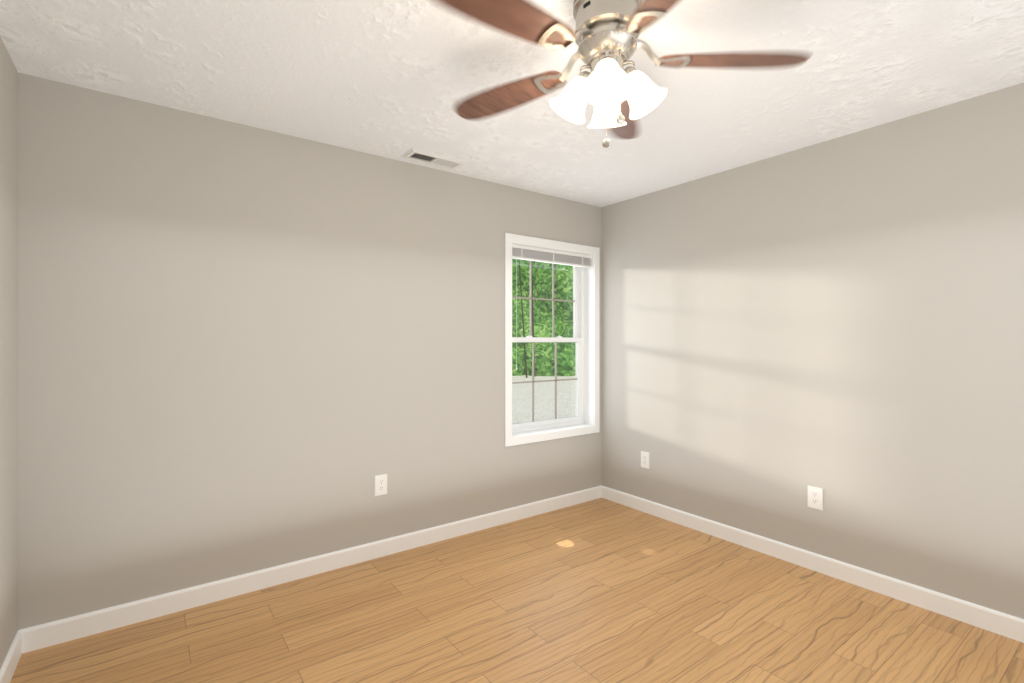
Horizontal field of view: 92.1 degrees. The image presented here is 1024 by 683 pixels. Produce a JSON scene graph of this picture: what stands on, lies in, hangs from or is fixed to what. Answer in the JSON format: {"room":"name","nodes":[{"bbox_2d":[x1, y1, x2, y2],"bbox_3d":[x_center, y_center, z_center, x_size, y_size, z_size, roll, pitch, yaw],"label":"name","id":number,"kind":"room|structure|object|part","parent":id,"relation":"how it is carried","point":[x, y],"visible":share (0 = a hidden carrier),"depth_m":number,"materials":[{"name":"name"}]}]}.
{"room":"empty bedroom","nodes":[
{"label":"empty bedroom","id":0,"kind":"room"},
{"bbox_2d":[0,36,17,668],"bbox_3d":[-1.106,0.090,0.582,0.210,2.440,3.970,0,0,-36],"label":"wall","id":1,"kind":"structure","parent":0,"point":[8,350],"depth_m":1.93,"materials":[{"name":"grey paint"}]},
{"bbox_2d":[0,630,21,682],"bbox_3d":[-1.016,1.261,0.648,0.013,0.098,3.550,0,0,-36],"label":"baseboard","id":2,"kind":"structure","parent":1,"relation":"attached to","point":[10,663],"depth_m":1.93,"materials":[{"name":"white wood"}]},
{"bbox_2d":[18,73,600,629],"bbox_3d":[-0.723,0.090,3.200,3.515,2.440,0.210,0,0,-36],"label":"wall","id":3,"kind":"structure","parent":0,"point":[242,349],"depth_m":2.56,"materials":[{"name":"grey paint"}]},
{"bbox_2d":[20,486,601,653],"bbox_3d":[-0.657,1.261,3.111,3.515,0.098,0.013,0,0,-36],"label":"baseboard","id":4,"kind":"structure","parent":3,"relation":"attached to","point":[40,636],"depth_m":2.62,"materials":[{"name":"white wood"}]},
{"bbox_2d":[374,474,386,495],"bbox_3d":[-0.798,0.875,3.009,0.080,0.125,0.009,0,0,-36],"label":"electrical outlet","id":5,"kind":"object","parent":3,"relation":"attached to","point":[380,484],"visible":1,"depth_m":3.00,"materials":[{"name":"white plastic"}]},
{"bbox_2d":[505,233,599,446],"bbox_3d":[0.286,-0.013,3.917,0.968,1.543,0.194,0,0,-36],"label":"window","id":6,"kind":"structure","parent":3,"relation":"in","point":[510,238],"depth_m":3.97,"materials":[{"name":"white"}]},
{"bbox_3d":[0.242,-0.341,3.977,0.716,0.634,0.004,0,0,-36],"label":"sash glass","id":7,"kind":"part","parent":6,"relation":"part of","materials":[{"name":"clear glass"}]},
{"bbox_3d":[0.261,0.316,3.951,0.716,0.634,0.004,0,0,-36],"label":"sash glass","id":8,"kind":"part","parent":6,"relation":"part of","materials":[{"name":"clear glass"}]},
{"bbox_2d":[512,261,574,336],"bbox_3d":[0.242,-0.341,3.977,0.708,0.626,0.012,0,0,-36],"label":"grille","id":9,"kind":"object","parent":6,"relation":"attached to","point":[552,299],"visible":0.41,"depth_m":3.96,"materials":[{"name":"beige"}]},
{"bbox_2d":[512,342,576,421],"bbox_3d":[0.261,0.316,3.951,0.708,0.626,0.012,0,0,-36],"label":"grille","id":10,"kind":"object","parent":6,"relation":"attached to","point":[555,380],"visible":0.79,"depth_m":3.94,"materials":[{"name":"beige"}]},
{"bbox_3d":[0.261,0.316,3.951,0.780,0.698,0.030,0,0,-36],"label":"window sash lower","id":11,"kind":"part","parent":6,"relation":"part of","materials":[{"name":"white plastic"}]},
{"bbox_2d":[512,243,591,369],"bbox_3d":[0.318,-0.255,3.874,0.836,0.930,0.041,0,0,-36],"label":"window blind","id":12,"kind":"object","parent":6,"relation":"attached to","point":[529,253],"visible":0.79,"depth_m":3.82,"materials":[{"name":"white plastic"}]},
{"bbox_2d":[512,242,593,436],"bbox_3d":[0.299,-0.013,3.900,0.864,1.439,0.126,0,0,-36],"label":"liner","id":13,"kind":"object","parent":6,"relation":"attached to","point":[588,346],"visible":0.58,"depth_m":4.12,"materials":[{"name":"white"}]},
{"bbox_3d":[0.242,-0.341,3.977,0.780,0.698,0.030,0,0,-36],"label":"window sash upper","id":14,"kind":"part","parent":6,"relation":"part of","materials":[{"name":"white plastic"}]},
{"bbox_2d":[0,0,1023,206],"bbox_3d":[0.393,-1.190,1.687,3.935,0.120,3.970,0,0,-36],"label":"ceiling","id":15,"kind":"structure","parent":0,"point":[394,79],"depth_m":2.07,"materials":[{"name":"white paint"}]},
{"bbox_2d":[401,148,465,168],"bbox_3d":[-0.482,-1.124,3.055,0.365,0.011,0.150,0,0,-36],"label":"ceiling vent","id":16,"kind":"object","parent":15,"relation":"in","point":[430,158],"visible":1,"depth_m":3.04,"materials":[{"name":"white metal"}]},
{"bbox_2d":[434,0,809,147],"bbox_3d":[0.270,-0.883,1.611,1.217,0.493,1.271,0,0,-36],"label":"fan","id":17,"kind":"object","parent":15,"relation":"hanging from","point":[604,36],"visible":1,"depth_m":1.59,"materials":[{"name":"brown wood"}]},
{"bbox_3d":[-0.020,-0.935,1.401,0.500,0.031,0.134,0,0,-36],"label":"blade","id":18,"kind":"part","parent":17,"relation":"part of","materials":[{"name":"brown wood"}]},
{"bbox_3d":[-0.022,-0.935,1.885,0.224,0.031,0.482,0,0,-36],"label":"blade","id":19,"kind":"part","parent":17,"relation":"part of","materials":[{"name":"brown wood"}]},
{"bbox_3d":[0.188,-0.816,1.667,0.132,0.149,0.134,0,0,-36],"label":"lamp shade","id":20,"kind":"part","parent":17,"relation":"part of","materials":[{"name":"white glass"}]},
{"bbox_3d":[0.243,-0.892,1.657,0.054,0.072,0.054,0,0,-36],"label":"light arm","id":21,"kind":"part","parent":17,"relation":"part of"},
{"bbox_3d":[0.340,-0.816,1.772,0.134,0.149,0.132,0,0,-36],"label":"lamp shade","id":22,"kind":"part","parent":17,"relation":"part of","materials":[{"name":"white glass"}]},
{"bbox_3d":[0.302,-0.892,1.570,0.054,0.072,0.054,0,0,-36],"label":"light arm","id":23,"kind":"part","parent":17,"relation":"part of"},
{"bbox_3d":[0.298,-0.839,1.547,0.053,0.076,0.052,0,0,-36],"label":"bulb","id":24,"kind":"part","parent":17,"relation":"part of","materials":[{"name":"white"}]},
{"bbox_3d":[0.293,-0.816,1.515,0.134,0.149,0.132,0,0,-36],"label":"lamp shade","id":25,"kind":"part","parent":17,"relation":"part of","materials":[{"name":"white glass"}]},
{"bbox_3d":[0.445,-0.935,2.040,0.428,0.031,0.337,0,0,-36],"label":"blade","id":26,"kind":"part","parent":17,"relation":"part of","materials":[{"name":"brown wood"}]},
{"bbox_3d":[0.390,-0.892,1.629,0.054,0.072,0.054,0,0,-36],"label":"light arm","id":27,"kind":"part","parent":17,"relation":"part of"},
{"bbox_3d":[0.445,-0.816,1.620,0.132,0.149,0.134,0,0,-36],"label":"lamp shade","id":28,"kind":"part","parent":17,"relation":"part of","materials":[{"name":"white glass"}]},
{"bbox_3d":[0.441,-0.935,1.246,0.229,0.031,0.480,0,0,-36],"label":"blade","id":29,"kind":"part","parent":17,"relation":"part of","materials":[{"name":"brown wood"}]},
{"bbox_3d":[0.733,-0.935,1.642,0.425,0.031,0.341,0,0,-36],"label":"blade","id":30,"kind":"part","parent":17,"relation":"part of","materials":[{"name":"brown wood"}]},
{"bbox_2d":[10,498,1023,682],"bbox_3d":[0.393,1.370,1.687,3.935,0.120,3.970,0,0,-36],"label":"floor","id":31,"kind":"structure","parent":0,"point":[600,590],"depth_m":2.27,"materials":[{"name":"brown wood"}]},
{"bbox_2d":[601,83,1023,618],"bbox_3d":[1.892,0.090,2.793,0.210,2.440,3.970,0,0,-36],"label":"wall","id":32,"kind":"structure","parent":0,"point":[839,321],"depth_m":2.70,"materials":[{"name":"grey paint"}]},
{"bbox_2d":[641,451,649,468],"bbox_3d":[1.021,0.910,3.790,0.009,0.125,0.080,0,0,-36],"label":"electrical outlet","id":33,"kind":"object","parent":32,"relation":"attached to","point":[645,459],"visible":1,"depth_m":3.78,"materials":[{"name":"white plastic"}]},
{"bbox_2d":[601,485,1023,642],"bbox_3d":[1.802,1.261,2.726,0.013,0.098,3.550,0,0,-36],"label":"baseboard","id":34,"kind":"structure","parent":32,"relation":"attached to","point":[994,621],"depth_m":2.69,"materials":[{"name":"white wood"}]},
{"bbox_2d":[808,485,822,510],"bbox_3d":[1.733,0.895,2.824,0.009,0.125,0.080,0,0,-36],"label":"electrical outlet","id":35,"kind":"object","parent":32,"relation":"attached to","point":[815,497],"visible":1,"depth_m":2.82,"materials":[{"name":"white plastic"}]},
{"label":"outside","id":36,"kind":"structure","parent":0,"visible":0},
{"bbox_2d":[512,375,574,423],"bbox_3d":[-3.890,1.710,8.748,85.000,0.200,80.000,0,0,-36],"label":"ground","id":37,"kind":"structure","parent":36,"point":[561,407],"depth_m":13.94,"materials":[{"name":"grey concrete"}]},
{"bbox_2d":[512,258,574,377],"bbox_3d":[2.647,-3.317,27.922,24.507,12.688,23.412,0,0,-36],"label":"trees","id":38,"kind":"object","parent":37,"relation":"on","point":[535,327],"depth_m":23.88,"materials":[{"name":"green plant"}]}
]}

